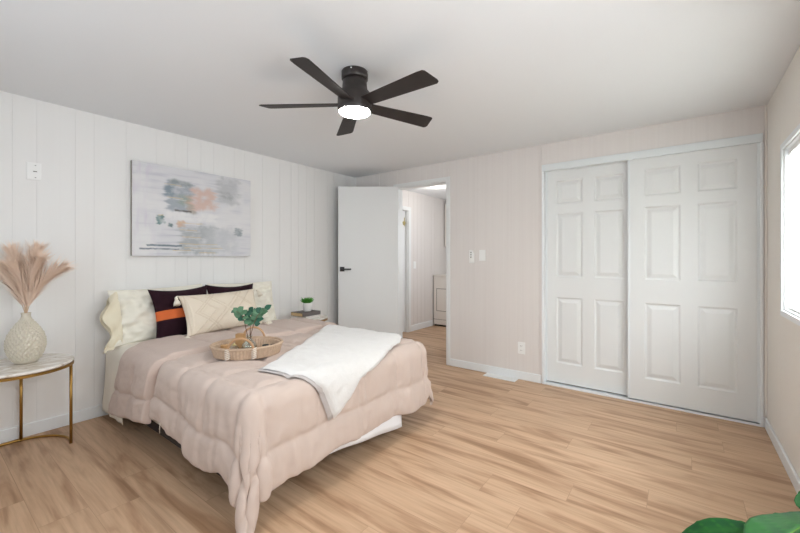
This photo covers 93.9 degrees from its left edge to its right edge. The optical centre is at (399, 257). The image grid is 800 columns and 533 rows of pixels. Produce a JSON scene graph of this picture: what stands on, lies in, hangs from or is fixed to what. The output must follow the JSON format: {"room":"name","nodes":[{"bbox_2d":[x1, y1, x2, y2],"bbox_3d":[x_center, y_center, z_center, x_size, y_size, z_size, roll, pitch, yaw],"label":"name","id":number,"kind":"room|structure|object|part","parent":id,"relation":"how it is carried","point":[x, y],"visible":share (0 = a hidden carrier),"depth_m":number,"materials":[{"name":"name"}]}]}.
{"room":"bedroom","nodes":[
{"label":"bedroom","id":0,"kind":"room"},
{"bbox_2d":[0,91,445,429],"bbox_3d":[-1.106,0.060,4.514,0.100,2.300,7.120,0,0,37],"label":"wall","id":1,"kind":"structure","parent":0,"point":[80,203],"depth_m":2.91,"materials":[{"name":"white paint"}]},
{"bbox_2d":[26,162,40,180],"bbox_3d":[-2.509,-0.592,2.561,0.009,0.118,0.075,0,0,37],"label":"wall plate","id":2,"kind":"object","parent":1,"relation":"attached to","point":[33,170],"visible":1,"depth_m":2.56,"materials":[{"name":"white plastic"}]},
{"bbox_2d":[0,405,107,443],"bbox_3d":[-1.873,1.167,3.402,0.014,0.085,4.220,0,0,37],"label":"baseboard","id":3,"kind":"structure","parent":1,"relation":"attached to","point":[6,435],"depth_m":2.62,"materials":[{"name":"white wood"}]},
{"bbox_2d":[130,160,249,255],"bbox_3d":[-1.850,-0.400,3.412,0.038,0.768,1.028,0,0,37],"label":"abstract painting","id":4,"kind":"object","parent":1,"relation":"attached to","point":[174,211],"visible":1,"depth_m":3.32,"materials":[{"name":"fabric"}]},
{"bbox_2d":[402,211,405,331],"bbox_3d":[-0.139,0.218,5.811,0.055,1.959,0.709,0,0,37],"label":"door","id":5,"kind":"structure","parent":1,"relation":"in","point":[403,212],"depth_m":6.06,"materials":[{"name":"white wood"}]},
{"bbox_2d":[402,206,410,331],"bbox_3d":[-0.123,0.193,5.808,0.114,2.035,0.870,0,0,37],"label":"trim","id":6,"kind":"structure","parent":1,"relation":"attached to","point":[408,212],"depth_m":6.08,"materials":[{"name":"white wood"}]},
{"bbox_2d":[411,320,432,331],"bbox_3d":[0.378,1.160,6.389,0.014,0.100,0.660,0,0,37],"label":"baseboard","id":7,"kind":"structure","parent":1,"relation":"attached to","point":[428,323],"depth_m":6.36,"materials":[{"name":"white wood"}]},
{"bbox_2d":[0,0,799,199],"bbox_3d":[0.546,-1.130,3.270,4.236,0.080,7.120,0,0,37],"label":"ceiling","id":8,"kind":"structure","parent":0,"point":[510,74],"depth_m":2.13,"materials":[{"name":"white paint"}]},
{"bbox_2d":[259,57,438,135],"bbox_3d":[-0.229,-0.967,2.168,1.028,0.247,1.065,0,0,37],"label":"ceiling fan","id":9,"kind":"object","parent":8,"relation":"attached to","point":[355,102],"visible":1,"depth_m":2.11,"materials":[{"name":"brown metal"}]},
{"bbox_3d":[-0.585,-0.898,2.216,0.473,0.032,0.115,0,0,1],"label":"blade","id":10,"kind":"part","parent":9,"relation":"part of","materials":[{"name":"brown wood"}]},
{"bbox_3d":[-0.388,-0.898,1.894,0.115,0.032,0.473,0,0,19],"label":"blade","id":11,"kind":"part","parent":9,"relation":"part of","materials":[{"name":"brown wood"}]},
{"bbox_3d":[-0.340,-0.898,2.503,0.115,0.032,0.473,0,0,-17],"label":"blade","id":12,"kind":"part","parent":9,"relation":"part of","materials":[{"name":"brown wood"}]},
{"bbox_3d":[-0.021,-0.898,1.982,0.473,0.032,0.115,0,0,37],"label":"blade","id":13,"kind":"part","parent":9,"relation":"part of","materials":[{"name":"brown wood"}]},
{"bbox_3d":[0.008,-0.898,2.358,0.473,0.032,0.115,0,0,-35],"label":"blade","id":14,"kind":"part","parent":9,"relation":"part of","materials":[{"name":"brown wood"}]},
{"bbox_2d":[0,325,799,532],"bbox_3d":[0.546,1.250,3.270,4.236,0.080,7.120,0,0,37],"label":"floor","id":15,"kind":"structure","parent":0,"point":[488,454],"depth_m":2.08,"materials":[{"name":"brown wood"}]},
{"bbox_2d":[0,354,74,446],"bbox_3d":[-2.338,0.930,2.281,0.530,0.560,0.530,0,0,37],"label":"side table","id":16,"kind":"object","parent":15,"relation":"on","point":[47,363],"visible":0.9,"depth_m":2.36,"materials":[{"name":"stone"}]},
{"bbox_3d":[-2.502,0.948,2.466,0.017,0.524,0.017,0,0,37],"label":"leg","id":17,"kind":"part","parent":16,"relation":"part of","materials":[{"name":"gold metal"}]},
{"bbox_2d":[4,312,46,364],"bbox_3d":[-2.322,0.495,2.319,0.192,0.309,0.191,0,0,-23],"label":"ceramic vase","id":18,"kind":"object","parent":16,"relation":"on","point":[25,342],"visible":1,"depth_m":2.27,"materials":[{"name":"beige ceramic"}]},
{"bbox_2d":[0,256,24,312],"bbox_3d":[-2.475,0.204,2.307,0.330,0.521,0.177,0,0,-3],"label":"pampas plume","id":19,"kind":"object","parent":18,"relation":"in","point":[3,274],"visible":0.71,"depth_m":2.30,"materials":[{"name":"beige plant"}]},
{"bbox_2d":[0,240,27,309],"bbox_3d":[-2.415,0.171,2.337,0.230,0.588,0.185,0,0,37],"label":"pampas plume","id":20,"kind":"object","parent":18,"relation":"in","point":[11,250],"visible":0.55,"depth_m":2.32,"materials":[{"name":"beige plant"}]},
{"bbox_2d":[0,253,29,312],"bbox_3d":[-2.350,0.209,2.279,0.180,0.511,0.210,0,0,37],"label":"pampas plume","id":21,"kind":"object","parent":18,"relation":"in","point":[10,265],"visible":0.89,"depth_m":2.27,"materials":[{"name":"beige plant"}]},
{"bbox_2d":[15,239,50,309],"bbox_3d":[-2.278,0.167,2.329,0.175,0.595,0.194,0,0,37],"label":"pampas plume","id":22,"kind":"object","parent":18,"relation":"in","point":[41,247],"visible":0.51,"depth_m":2.31,"materials":[{"name":"beige plant"}]},
{"bbox_2d":[19,246,51,312],"bbox_3d":[-2.231,0.192,2.300,0.234,0.546,0.184,0,0,37],"label":"pampas plume","id":23,"kind":"object","parent":18,"relation":"in","point":[38,262],"visible":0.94,"depth_m":2.29,"materials":[{"name":"beige plant"}]},
{"bbox_2d":[26,255,75,312],"bbox_3d":[-2.178,0.217,2.339,0.300,0.497,0.169,0,0,-22],"label":"pampas plume","id":24,"kind":"object","parent":18,"relation":"in","point":[45,278],"visible":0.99,"depth_m":2.32,"materials":[{"name":"beige plant"}]},
{"bbox_3d":[-2.150,0.948,2.441,0.017,0.524,0.017,0,0,37],"label":"leg","id":25,"kind":"part","parent":16,"relation":"part of","materials":[{"name":"gold metal"}]},
{"bbox_2d":[146,419,333,476],"bbox_3d":[-1.021,0.927,2.841,1.950,0.565,1.440,0,0,37],"label":"bed","id":26,"kind":"object","parent":15,"relation":"on","point":[154,424],"visible":0.02,"depth_m":2.32,"materials":[{"name":"white"}]},
{"bbox_2d":[102,319,401,453],"bbox_3d":[-1.016,0.896,2.833,2.000,0.531,1.496,0,0,37],"label":"sheet","id":27,"kind":"object","parent":26,"relation":"on","point":[113,357],"visible":0.09,"depth_m":2.71,"materials":[{"name":"white fabric"}]},
{"bbox_2d":[100,284,201,353],"bbox_3d":[-1.937,0.460,2.997,0.249,0.463,0.752,0,0,42],"label":"pillow","id":28,"kind":"object","parent":27,"relation":"on","point":[129,316],"visible":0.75,"depth_m":2.79,"materials":[{"name":"white fabric"}]},
{"bbox_2d":[148,285,206,337],"bbox_3d":[-1.734,0.435,2.985,0.192,0.404,0.467,0,0,43],"label":"throw cushion","id":29,"kind":"object","parent":27,"relation":"on","point":[170,319],"visible":0.47,"depth_m":2.87,"materials":[{"name":"black fabric"}]},
{"bbox_2d":[207,283,252,293],"bbox_3d":[-1.496,0.435,3.351,0.189,0.408,0.448,0,0,44],"label":"throw cushion","id":30,"kind":"object","parent":27,"relation":"on","point":[210,289],"visible":0.17,"depth_m":3.30,"materials":[{"name":"black fabric"}]},
{"bbox_2d":[207,281,276,321],"bbox_3d":[-1.484,0.439,3.568,0.235,0.414,0.660,0,0,39],"label":"pillow","id":31,"kind":"object","parent":27,"relation":"on","point":[265,288],"visible":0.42,"depth_m":3.69,"materials":[{"name":"white fabric"}]},
{"bbox_2d":[108,318,433,532],"bbox_3d":[-0.831,0.885,2.678,1.857,0.619,1.707,0,0,37],"label":"comforter","id":32,"kind":"object","parent":26,"relation":"on","point":[253,428],"visible":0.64,"depth_m":1.99,"materials":[{"name":"beige fabric"}]},
{"bbox_2d":[174,289,271,337],"bbox_3d":[-1.440,0.447,3.074,0.250,0.339,0.760,0,0,35],"label":"lumbar cushion","id":33,"kind":"object","parent":32,"relation":"on","point":[205,313],"visible":0.81,"depth_m":2.96,"materials":[{"name":"beige fabric"}]},
{"bbox_2d":[209,326,282,360],"bbox_3d":[-0.969,0.539,2.374,0.437,0.140,0.376,0,0,-16],"label":"basket tray","id":34,"kind":"object","parent":32,"relation":"on","point":[249,352],"visible":0.91,"depth_m":2.26,"materials":[{"name":"beige wicker"}]},
{"bbox_2d":[220,344,227,348],"bbox_3d":[-1.092,0.566,2.331,0.050,0.063,0.050,0,0,14],"label":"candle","id":35,"kind":"object","parent":34,"relation":"in","point":[224,346],"visible":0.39,"depth_m":2.31,"materials":[{"name":"orange wax"}]},
{"bbox_2d":[235,333,245,348],"bbox_3d":[-1.055,0.549,2.472,0.054,0.098,0.040,0,0,5],"label":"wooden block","id":36,"kind":"object","parent":34,"relation":"in","point":[239,343],"visible":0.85,"depth_m":2.45,"materials":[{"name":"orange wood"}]},
{"bbox_3d":[-0.942,0.536,2.204,0.162,0.136,0.033,0,0,-11],"label":"handle","id":37,"kind":"part","parent":34,"relation":"part of","materials":[{"name":"beige wicker"}]},
{"bbox_3d":[-0.998,0.536,2.547,0.162,0.136,0.028,0,0,-11],"label":"handle","id":38,"kind":"part","parent":34,"relation":"part of","materials":[{"name":"beige wicker"}]},
{"bbox_3d":[-0.960,0.545,2.380,0.096,0.106,0.096,0,0,37],"label":"glass vase","id":39,"kind":"object","parent":34,"relation":"in","visible":0},
{"bbox_2d":[231,306,251,343],"bbox_3d":[-1.012,0.431,2.392,0.144,0.242,0.051,0,0,9],"label":"eucalyptus sprig","id":40,"kind":"object","parent":39,"relation":"in","point":[238,312],"visible":0.99,"depth_m":2.38,"materials":[{"name":"green plant"}]},
{"bbox_2d":[244,307,257,344],"bbox_3d":[-0.953,0.437,2.402,0.107,0.240,0.055,0,0,13],"label":"eucalyptus sprig","id":41,"kind":"object","parent":39,"relation":"in","point":[250,311],"visible":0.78,"depth_m":2.40,"materials":[{"name":"green plant"}]},
{"bbox_2d":[247,305,270,340],"bbox_3d":[-0.898,0.426,2.372,0.153,0.251,0.056,0,0,-3],"label":"eucalyptus sprig","id":42,"kind":"object","parent":39,"relation":"in","point":[258,312],"visible":0.99,"depth_m":2.37,"materials":[{"name":"green plant"}]},
{"bbox_2d":[258,324,401,420],"bbox_3d":[-0.361,0.724,2.592,0.695,0.309,1.369,0,0,6],"label":"throw blanket","id":43,"kind":"object","parent":32,"relation":"on","point":[334,360],"visible":1,"depth_m":2.20,"materials":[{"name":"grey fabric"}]},
{"bbox_2d":[290,314,327,320],"bbox_3d":[-1.005,0.930,4.125,0.410,0.560,0.410,0,0,37],"label":"side table","id":44,"kind":"object","parent":15,"relation":"on","point":[321,317],"visible":0.2,"depth_m":4.07,"materials":[{"name":"stone"}]},
{"bbox_2d":[297,315,318,318],"bbox_3d":[-1.001,0.634,4.056,0.164,0.032,0.185,0,0,37],"label":"book","id":45,"kind":"object","parent":44,"relation":"on","point":[313,316],"visible":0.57,"depth_m":4.00,"materials":[{"name":"white paper"}]},
{"bbox_2d":[291,310,320,316],"bbox_3d":[-1.018,0.598,4.041,0.190,0.039,0.250,0,0,35],"label":"book","id":46,"kind":"object","parent":45,"relation":"on","point":[301,313],"visible":0.94,"depth_m":3.97,"materials":[{"name":"grey paper"}]},
{"bbox_2d":[300,297,313,311],"bbox_3d":[-1.012,0.501,4.053,0.142,0.154,0.157,0,0,-22],"label":"potted plant","id":47,"kind":"object","parent":46,"relation":"on","point":[307,303],"visible":1,"depth_m":4.02,"materials":[{"name":"green plant"}]},
{"bbox_3d":[-1.006,0.533,4.057,0.094,0.090,0.094,0,0,37],"label":"pot","id":48,"kind":"part","parent":47,"relation":"part of","materials":[{"name":"white ceramic"}]},
{"bbox_2d":[433,274,445,326],"bbox_3d":[1.064,0.690,6.730,0.690,1.040,0.690,0,0,37],"label":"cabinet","id":49,"kind":"object","parent":15,"relation":"on","point":[439,280],"visible":0.2,"depth_m":6.59,"materials":[{"name":"white wood"}]},
{"bbox_2d":[483,373,517,381],"bbox_3d":[1.016,1.207,3.777,0.330,0.006,0.110,0,0,37],"label":"floor vent","id":50,"kind":"object","parent":15,"relation":"in","point":[506,378],"visible":1,"depth_m":3.76,"materials":[{"name":"white plastic"}]},
{"bbox_2d":[682,491,799,532],"bbox_3d":[0.638,0.825,0.570,0.423,0.771,0.742,0,0,37],"label":"floor plant","id":51,"kind":"object","parent":15,"relation":"on","point":[786,522],"visible":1,"depth_m":0.72,"materials":[{"name":"green plant"}]},
{"bbox_2d":[356,105,766,417],"bbox_3d":[1.033,0.060,3.917,4.036,2.300,0.100,0,0,37],"label":"wall","id":52,"kind":"structure","parent":0,"point":[495,197],"depth_m":3.79,"materials":[{"name":"paint"}]},
{"bbox_2d":[338,187,398,333],"bbox_3d":[-0.390,0.158,4.642,0.753,2.080,0.137,0,0,0],"label":"door","id":53,"kind":"structure","parent":52,"relation":"in","point":[368,269],"depth_m":4.62,"materials":[{"name":"white wood"}]},
{"bbox_3d":[-0.671,0.140,4.642,0.145,0.056,0.137,0,0,0],"label":"handle","id":54,"kind":"part","parent":53,"relation":"part of","materials":[{"name":"black metal"}]},
{"bbox_2d":[393,176,449,364],"bbox_3d":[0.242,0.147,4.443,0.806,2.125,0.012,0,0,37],"label":"trim","id":55,"kind":"structure","parent":52,"relation":"attached to","point":[442,179],"depth_m":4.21,"materials":[{"name":"white wood"}]},
{"bbox_2d":[447,161,448,175],"bbox_3d":[0.540,-1.005,4.222,0.022,0.170,0.006,0,0,37],"label":"trim","id":56,"kind":"structure","parent":52,"relation":"attached to","point":[447,161],"depth_m":4.22,"materials":[{"name":"wood"}]},
{"bbox_2d":[469,250,473,262],"bbox_3d":[0.771,-0.012,4.035,0.060,0.136,0.026,0,0,37],"label":"remote control","id":57,"kind":"object","parent":52,"relation":"attached to","point":[471,254],"visible":1,"depth_m":4.02,"materials":[{"name":"white plastic"}]},
{"bbox_2d":[479,250,485,260],"bbox_3d":[0.873,-0.026,3.968,0.072,0.116,0.010,0,0,37],"label":"light switch","id":58,"kind":"object","parent":52,"relation":"attached to","point":[482,253],"visible":1,"depth_m":3.96,"materials":[{"name":"white plastic"}]},
{"bbox_2d":[450,359,540,382],"bbox_3d":[0.379,1.170,4.338,2.455,0.080,0.014,0,0,37],"label":"baseboard","id":59,"kind":"structure","parent":52,"relation":"attached to","point":[521,375],"depth_m":3.86,"materials":[{"name":"white wood"}]},
{"bbox_2d":[518,342,524,353],"bbox_3d":[1.207,0.898,3.716,0.072,0.116,0.010,0,0,37],"label":"power outlet","id":60,"kind":"object","parent":52,"relation":"attached to","point":[521,345],"visible":1,"depth_m":3.71,"materials":[{"name":"white plastic"}]},
{"bbox_2d":[540,145,541,374],"bbox_3d":[1.359,0.020,3.605,0.020,2.220,0.007,0,0,37],"label":"trim","id":61,"kind":"structure","parent":52,"relation":"attached to","point":[540,145],"depth_m":3.60,"materials":[{"name":"wood"}]},
{"bbox_2d":[542,171,546,383],"bbox_3d":[1.400,0.191,3.627,0.020,2.038,0.102,0,0,37],"label":"trim","id":62,"kind":"structure","parent":52,"relation":"attached to","point":[543,172],"depth_m":3.59,"materials":[{"name":"white wood"}]},
{"bbox_2d":[546,162,627,395],"bbox_3d":[1.712,0.179,3.424,0.725,2.018,0.036,0,0,37],"label":"door","id":63,"kind":"structure","parent":52,"relation":"in","point":[587,207],"depth_m":3.41,"materials":[{"name":"white wood"}]},
{"bbox_3d":[1.712,0.179,3.424,0.725,2.018,0.036,0,0,37],"label":"edge rail","id":64,"kind":"part","parent":63,"relation":"part of","materials":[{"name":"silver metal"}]},
{"bbox_2d":[543,381,760,426],"bbox_3d":[2.009,1.202,3.168,1.516,0.016,0.102,0,0,37],"label":"trim","id":65,"kind":"structure","parent":52,"relation":"attached to","point":[603,393],"depth_m":3.11,"materials":[{"name":"white"}]},
{"bbox_2d":[542,133,762,172],"bbox_3d":[2.005,-0.859,3.166,1.536,0.062,0.110,0,0,37],"label":"trim","id":66,"kind":"structure","parent":52,"relation":"attached to","point":[754,138],"depth_m":3.04,"materials":[{"name":"white wood"}]},
{"bbox_2d":[628,143,759,422],"bbox_3d":[2.271,0.179,2.942,0.818,2.018,0.036,0,0,37],"label":"door","id":67,"kind":"structure","parent":52,"relation":"in","point":[694,217],"depth_m":2.91,"materials":[{"name":"white wood"}]},
{"bbox_2d":[765,105,766,416],"bbox_3d":[2.606,0.020,2.662,0.012,2.220,0.012,0,0,37],"label":"trim","id":68,"kind":"structure","parent":52,"relation":"attached to","point":[765,105],"depth_m":2.65,"materials":[{"name":"white paint"}]},
{"bbox_2d":[759,142,763,426],"bbox_3d":[2.617,0.191,2.710,0.018,2.038,0.102,0,0,37],"label":"trim","id":69,"kind":"structure","parent":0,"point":[761,423],"depth_m":2.67,"materials":[{"name":"white wood"}]},
{"bbox_2d":[767,46,799,478],"bbox_3d":[1.581,0.060,1.207,0.100,2.300,5.070,0,0,37],"label":"wall","id":70,"kind":"structure","parent":0,"point":[783,108],"depth_m":2.32,"materials":[{"name":"beige paint"}]},
{"bbox_2d":[765,418,799,493],"bbox_3d":[1.334,1.173,0.975,0.014,0.075,4.204,0,0,37],"label":"baseboard","id":71,"kind":"structure","parent":70,"relation":"attached to","point":[790,470],"depth_m":2.16,"materials":[{"name":"white wood"}]},
{"bbox_2d":[780,124,799,325],"bbox_3d":[1.953,-0.168,1.715,0.116,1.019,1.254,0,0,37],"label":"window","id":72,"kind":"structure","parent":70,"relation":"in","point":[785,256],"depth_m":2.20,"materials":[{"name":"white"}]},
{"bbox_2d":[788,139,799,313],"bbox_3d":[1.940,-0.168,1.725,0.037,0.937,1.170,0,0,37],"label":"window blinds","id":73,"kind":"object","parent":72,"relation":"attached to","point":[795,303],"visible":1,"depth_m":2.11,"materials":[{"name":"white plastic"}]},
{"bbox_3d":[1.944,-0.622,1.722,0.028,0.029,1.170,0,0,37],"label":"head rail","id":74,"kind":"part","parent":73,"relation":"part of","materials":[{"name":"white plastic"}]},
{"bbox_3d":[1.725,0.060,6.776,1.700,2.300,0.100,0,0,37],"label":"wall","id":75,"kind":"structure","parent":0,"visible":0},
{"bbox_2d":[445,204,445,246],"bbox_3d":[1.329,-0.610,6.800,1.000,0.800,0.338,0,0,37],"label":"upper cabinet","id":76,"kind":"object","parent":75,"relation":"attached to","point":[445,204],"visible":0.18,"depth_m":6.95,"materials":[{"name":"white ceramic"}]}
]}

